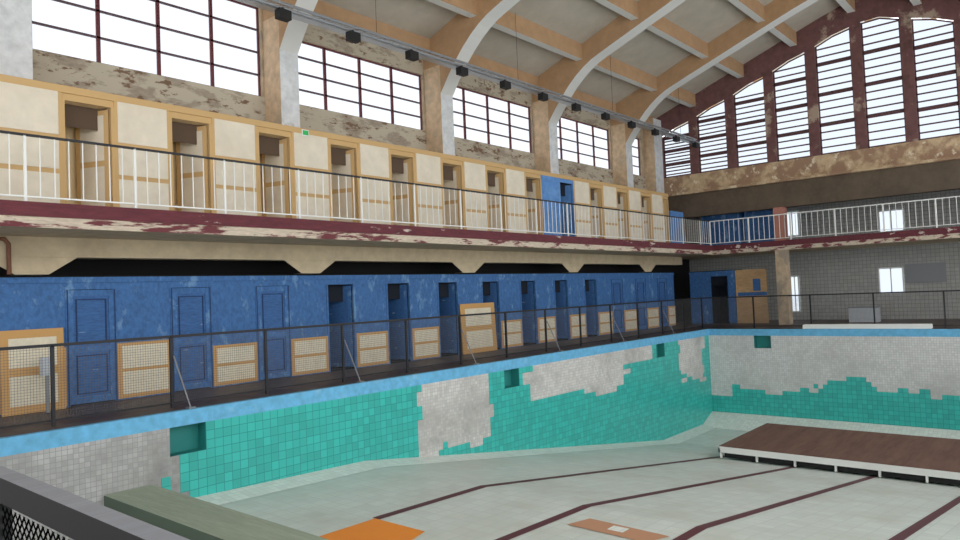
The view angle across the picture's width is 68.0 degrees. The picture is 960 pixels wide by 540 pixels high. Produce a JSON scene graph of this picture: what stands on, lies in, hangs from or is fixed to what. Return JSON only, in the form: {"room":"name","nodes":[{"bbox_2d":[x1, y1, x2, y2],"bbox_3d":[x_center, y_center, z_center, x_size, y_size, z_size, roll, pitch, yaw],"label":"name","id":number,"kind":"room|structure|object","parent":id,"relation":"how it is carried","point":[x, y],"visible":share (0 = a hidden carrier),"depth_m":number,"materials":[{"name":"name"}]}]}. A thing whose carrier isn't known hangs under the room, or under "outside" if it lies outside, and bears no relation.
{"room":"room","nodes":[
{"label":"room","id":0,"kind":"room"},
{"bbox_2d":[0,0,691,322],"bbox_3d":[-2.670,-2.229,19.061,0.900,9.300,39.150,-4,-3,41],"label":"wall","id":1,"kind":"structure","parent":0,"point":[278,102],"depth_m":18.22,"materials":[{"name":"beige paint"}]},
{"bbox_2d":[31,0,260,95],"bbox_3d":[-6.794,-5.131,14.989,0.060,2.220,4.870,-4,-3,41],"label":"window","id":2,"kind":"structure","parent":1,"relation":"in","point":[215,43],"depth_m":15.09,"materials":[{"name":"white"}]},
{"bbox_2d":[298,41,422,129],"bbox_3d":[-3.234,-4.882,19.116,0.060,1.720,4.670,-4,-3,41],"label":"window","id":3,"kind":"structure","parent":1,"relation":"in","point":[330,80],"depth_m":19.08,"materials":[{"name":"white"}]},
{"bbox_2d":[0,199,959,275],"bbox_3d":[3.852,-0.845,13.166,17.798,1.010,39.598,-4,-3,41],"label":"gallery","id":4,"kind":"object","parent":1,"relation":"attached to","point":[44,237],"visible":1,"depth_m":15.06,"materials":[{"name":"beige paint"}]},
{"bbox_2d":[0,237,11,273],"bbox_3d":[-7.782,-0.241,11.250,0.070,0.625,0.636,-4,-3,41],"label":"drain pipe","id":5,"kind":"object","parent":4,"relation":"attached to","point":[8,244],"visible":1,"depth_m":11.44,"materials":[{"name":"brown metal"}]},
{"bbox_2d":[0,74,669,242],"bbox_3d":[-3.187,-2.020,17.034,0.830,2.180,32.700,-4,-3,41],"label":"cabins","id":6,"kind":"object","parent":4,"relation":"on","point":[29,106],"visible":0.68,"depth_m":14.75,"materials":[{"name":"brown wood"}]},
{"bbox_2d":[302,129,308,136],"bbox_3d":[-3.850,-3.025,15.682,0.028,0.140,0.180,-4,-3,41],"label":"exit sign","id":7,"kind":"object","parent":6,"relation":"attached to","point":[304,132],"visible":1,"depth_m":15.67,"materials":[{"name":"green plastic"}]},
{"bbox_2d":[0,130,710,244],"bbox_3d":[-1.739,-1.519,16.351,0.036,1.018,34.586,-4,-3,41],"label":"balcony railing","id":8,"kind":"object","parent":4,"relation":"on","point":[24,135],"visible":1,"depth_m":14.61,"materials":[{"name":"grey metal"}]},
{"bbox_2d":[669,209,774,245],"bbox_3d":[10.038,-1.768,29.984,4.200,1.498,3.820,-4,-3,41],"label":"cabins","id":9,"kind":"object","parent":4,"relation":"on","point":[761,230],"visible":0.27,"depth_m":30.18,"materials":[{"name":"blue wood"}]},
{"bbox_2d":[709,196,959,244],"bbox_3d":[15.330,-1.930,24.637,15.243,1.018,0.050,-4,-3,41],"label":"balcony railing","id":10,"kind":"object","parent":4,"relation":"on","point":[942,198],"visible":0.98,"depth_m":26.42,"materials":[{"name":"white metal"}]},
{"bbox_2d":[453,86,531,152],"bbox_3d":[0.251,-4.883,23.175,0.060,1.720,4.670,-4,-3,41],"label":"window","id":11,"kind":"structure","parent":1,"relation":"in","point":[478,117],"depth_m":23.34,"materials":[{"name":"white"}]},
{"bbox_2d":[557,116,609,168],"bbox_3d":[3.735,-4.885,27.235,0.060,1.720,4.670,-4,-3,41],"label":"window","id":12,"kind":"structure","parent":1,"relation":"in","point":[579,142],"depth_m":27.56,"materials":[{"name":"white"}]},
{"bbox_2d":[632,138,640,175],"bbox_3d":[6.601,-4.886,30.574,0.060,1.720,1.070,-4,-3,41],"label":"window","id":13,"kind":"structure","parent":1,"relation":"in","point":[635,146],"depth_m":30.81,"materials":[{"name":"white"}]},
{"bbox_2d":[235,0,699,147],"bbox_3d":[1.713,-6.289,21.325,0.465,2.468,23.410,-4,-3,41],"label":"track","id":14,"kind":"object","parent":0,"point":[284,13],"depth_m":18.15,"materials":[{"name":"grey metal"}]},
{"bbox_2d":[0,319,959,438],"bbox_3d":[4.467,3.844,13.497,17.800,3.800,38.300,-4,-3,41],"label":"floor","id":15,"kind":"structure","parent":0,"point":[32,428],"depth_m":14.57,"materials":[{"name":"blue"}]},
{"bbox_2d":[0,328,65,416],"bbox_3d":[-7.424,1.675,11.823,0.090,1.376,0.938,-4,-3,41],"label":"wooden board","id":16,"kind":"object","parent":15,"relation":"on","point":[11,338],"visible":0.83,"depth_m":11.75,"materials":[{"name":"brown wood"}]},
{"bbox_2d":[39,357,49,412],"bbox_3d":[-7.116,1.889,11.695,0.120,0.914,0.180,-4,-3,41],"label":"junction box","id":17,"kind":"object","parent":15,"relation":"on","point":[45,373],"visible":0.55,"depth_m":11.66,"materials":[{"name":"grey metal"}]},
{"bbox_2d":[0,465,189,539],"bbox_3d":[-2.417,1.367,3.317,14.725,1.000,0.075,-4,-3,41],"label":"barrier","id":18,"kind":"object","parent":15,"relation":"on","point":[73,516],"visible":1,"depth_m":2.46,"materials":[{"name":"black metal"}]},
{"bbox_2d":[0,272,675,415],"bbox_3d":[-3.092,1.256,17.743,0.960,2.280,33.900,-4,-3,41],"label":"cabins","id":19,"kind":"object","parent":15,"relation":"on","point":[134,306],"visible":0.78,"depth_m":15.53,"materials":[{"name":"blue wood"}]},
{"bbox_2d":[459,302,496,354],"bbox_3d":[-0.034,1.658,20.434,0.090,1.406,1.489,-4,-3,41],"label":"wooden board","id":20,"kind":"object","parent":15,"relation":"on","point":[474,308],"visible":0.74,"depth_m":20.41,"materials":[{"name":"brown wood"}]},
{"bbox_2d":[0,329,959,539],"bbox_3d":[5.309,3.668,13.531,12.750,3.524,25.250,-4,-3,41],"label":"swimming pool","id":21,"kind":"object","parent":15,"relation":"in","point":[617,441],"visible":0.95,"depth_m":13.74,"materials":[{"name":"tile"}]},
{"bbox_2d":[718,423,959,484],"bbox_3d":[11.016,4.903,17.694,8.850,0.800,3.800,-4,-3,41],"label":"wooden platform","id":22,"kind":"object","parent":21,"relation":"in","point":[920,458],"visible":1,"depth_m":18.18,"materials":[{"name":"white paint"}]},
{"bbox_2d":[0,290,959,428],"bbox_3d":[5.791,1.272,12.992,14.904,1.192,26.104,-4,-3,41],"label":"railing","id":23,"kind":"object","parent":15,"relation":"on","point":[53,420],"visible":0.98,"depth_m":14.34,"materials":[{"name":"grey metal"}]},
{"bbox_2d":[689,269,768,323],"bbox_3d":[10.845,1.135,30.668,3.321,2.280,0.930,-4,-3,41],"label":"cabins","id":24,"kind":"object","parent":15,"relation":"on","point":[736,282],"visible":0.97,"depth_m":30.30,"materials":[{"name":"blue wood"}]},
{"bbox_2d":[773,207,792,324],"bbox_3d":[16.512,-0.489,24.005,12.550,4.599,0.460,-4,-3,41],"label":"column","id":25,"kind":"structure","parent":15,"relation":"on","point":[782,258],"depth_m":27.79,"materials":[{"name":"paint"}]},
{"bbox_2d":[848,306,880,321],"bbox_3d":[14.800,1.708,27.364,1.040,0.574,0.540,-4,-3,41],"label":"utility box","id":26,"kind":"object","parent":15,"relation":"on","point":[859,309],"visible":0.75,"depth_m":27.16,"materials":[{"name":"grey metal"}]},
{"bbox_2d":[803,324,932,328],"bbox_3d":[12.824,1.875,23.705,3.827,0.142,0.360,-4,-3,41],"label":"wooden plank","id":27,"kind":"object","parent":15,"relation":"on","point":[805,326],"visible":1,"depth_m":23.49,"materials":[{"name":"white paint"}]},
{"bbox_2d":[262,0,936,144],"bbox_3d":[3.712,-7.807,13.581,17.800,4.583,39.150,-4,-3,41],"label":"roof beams","id":28,"kind":"structure","parent":0,"point":[459,38],"depth_m":23.35,"materials":[{"name":"beige wood"}]},
{"bbox_2d":[320,0,894,129],"bbox_3d":[3.958,-8.559,13.930,17.800,3.115,38.300,-4,-3,41],"label":"ceiling","id":29,"kind":"structure","parent":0,"point":[577,20],"depth_m":23.81,"materials":[{"name":"white"}]},
{"bbox_2d":[657,0,959,217],"bbox_3d":[15.355,-6.376,27.026,17.800,7.461,3.580,-4,-3,41],"label":"wall","id":30,"kind":"structure","parent":0,"point":[914,166],"depth_m":27.11,"materials":[{"name":"brown paint"}]},
{"bbox_2d":[663,123,690,177],"bbox_3d":[8.614,-5.174,31.021,1.240,2.372,0.060,-4,-3,41],"label":"window","id":31,"kind":"structure","parent":30,"relation":"in","point":[676,154],"depth_m":31.02,"materials":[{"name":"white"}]},
{"bbox_2d":[697,101,727,172],"bbox_3d":[9.821,-5.557,29.984,1.240,2.965,0.060,-4,-3,41],"label":"window","id":32,"kind":"structure","parent":30,"relation":"in","point":[711,123],"depth_m":29.99,"materials":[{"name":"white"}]},
{"bbox_2d":[734,78,766,166],"bbox_3d":[11.029,-5.938,28.947,1.240,3.556,0.060,-4,-3,41],"label":"window","id":33,"kind":"structure","parent":30,"relation":"in","point":[748,102],"depth_m":28.96,"materials":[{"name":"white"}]},
{"bbox_2d":[773,54,809,160],"bbox_3d":[12.237,-6.316,27.910,1.240,4.139,0.060,-4,-3,41],"label":"window","id":34,"kind":"structure","parent":30,"relation":"in","point":[790,94],"depth_m":27.92,"materials":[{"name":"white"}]},
{"bbox_2d":[815,28,855,154],"bbox_3d":[13.446,-6.670,26.872,1.240,4.673,0.060,-4,-3,41],"label":"window","id":35,"kind":"structure","parent":30,"relation":"in","point":[833,55],"depth_m":26.89,"materials":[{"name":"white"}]},
{"bbox_2d":[861,18,905,147],"bbox_3d":[14.664,-6.808,25.827,1.240,4.777,0.060,-4,-3,41],"label":"window","id":36,"kind":"structure","parent":30,"relation":"in","point":[882,66],"depth_m":25.86,"materials":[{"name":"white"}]},
{"bbox_2d":[911,19,959,140],"bbox_3d":[15.891,-6.725,24.774,1.240,4.437,0.060,-4,-3,41],"label":"window","id":37,"kind":"structure","parent":30,"relation":"in","point":[933,39],"depth_m":24.80,"materials":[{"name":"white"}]},
{"bbox_2d":[687,189,959,319],"bbox_3d":[16.760,-0.529,28.180,17.800,4.950,0.001,-4,-3,41],"label":"wall","id":38,"kind":"structure","parent":0,"point":[843,270],"depth_m":29.20,"materials":[{"name":"grey tile"}]},
{"bbox_2d":[787,211,799,236],"bbox_3d":[13.560,-2.003,30.881,0.565,1.102,0.030,-4,-3,41],"label":"window","id":39,"kind":"structure","parent":38,"relation":"in","point":[794,230],"depth_m":30.86,"materials":[{"name":"white glass"}]},
{"bbox_2d":[791,276,800,311],"bbox_3d":[13.655,1.037,30.800,0.371,1.573,0.030,-4,-3,41],"label":"window","id":40,"kind":"structure","parent":38,"relation":"in","point":[795,289],"depth_m":30.78,"materials":[{"name":"white glass"}]},
{"bbox_2d":[878,267,904,293],"bbox_3d":[16.433,0.415,28.416,0.896,1.041,0.030,-4,-3,41],"label":"window","id":41,"kind":"structure","parent":38,"relation":"in","point":[891,279],"depth_m":28.41,"materials":[{"name":"white glass"}]},
{"bbox_2d":[878,209,904,232],"bbox_3d":[16.433,-1.964,28.416,0.904,0.893,0.030,-4,-3,41],"label":"window","id":42,"kind":"structure","parent":38,"relation":"in","point":[898,212],"depth_m":28.40,"materials":[{"name":"white glass"}]},
{"bbox_2d":[905,262,946,282],"bbox_3d":[17.328,0.112,27.640,1.356,0.749,0.058,-4,-3,41],"label":"notice board","id":43,"kind":"object","parent":38,"relation":"attached to","point":[922,272],"visible":1,"depth_m":27.62,"materials":[{"name":"grey"}]}
]}

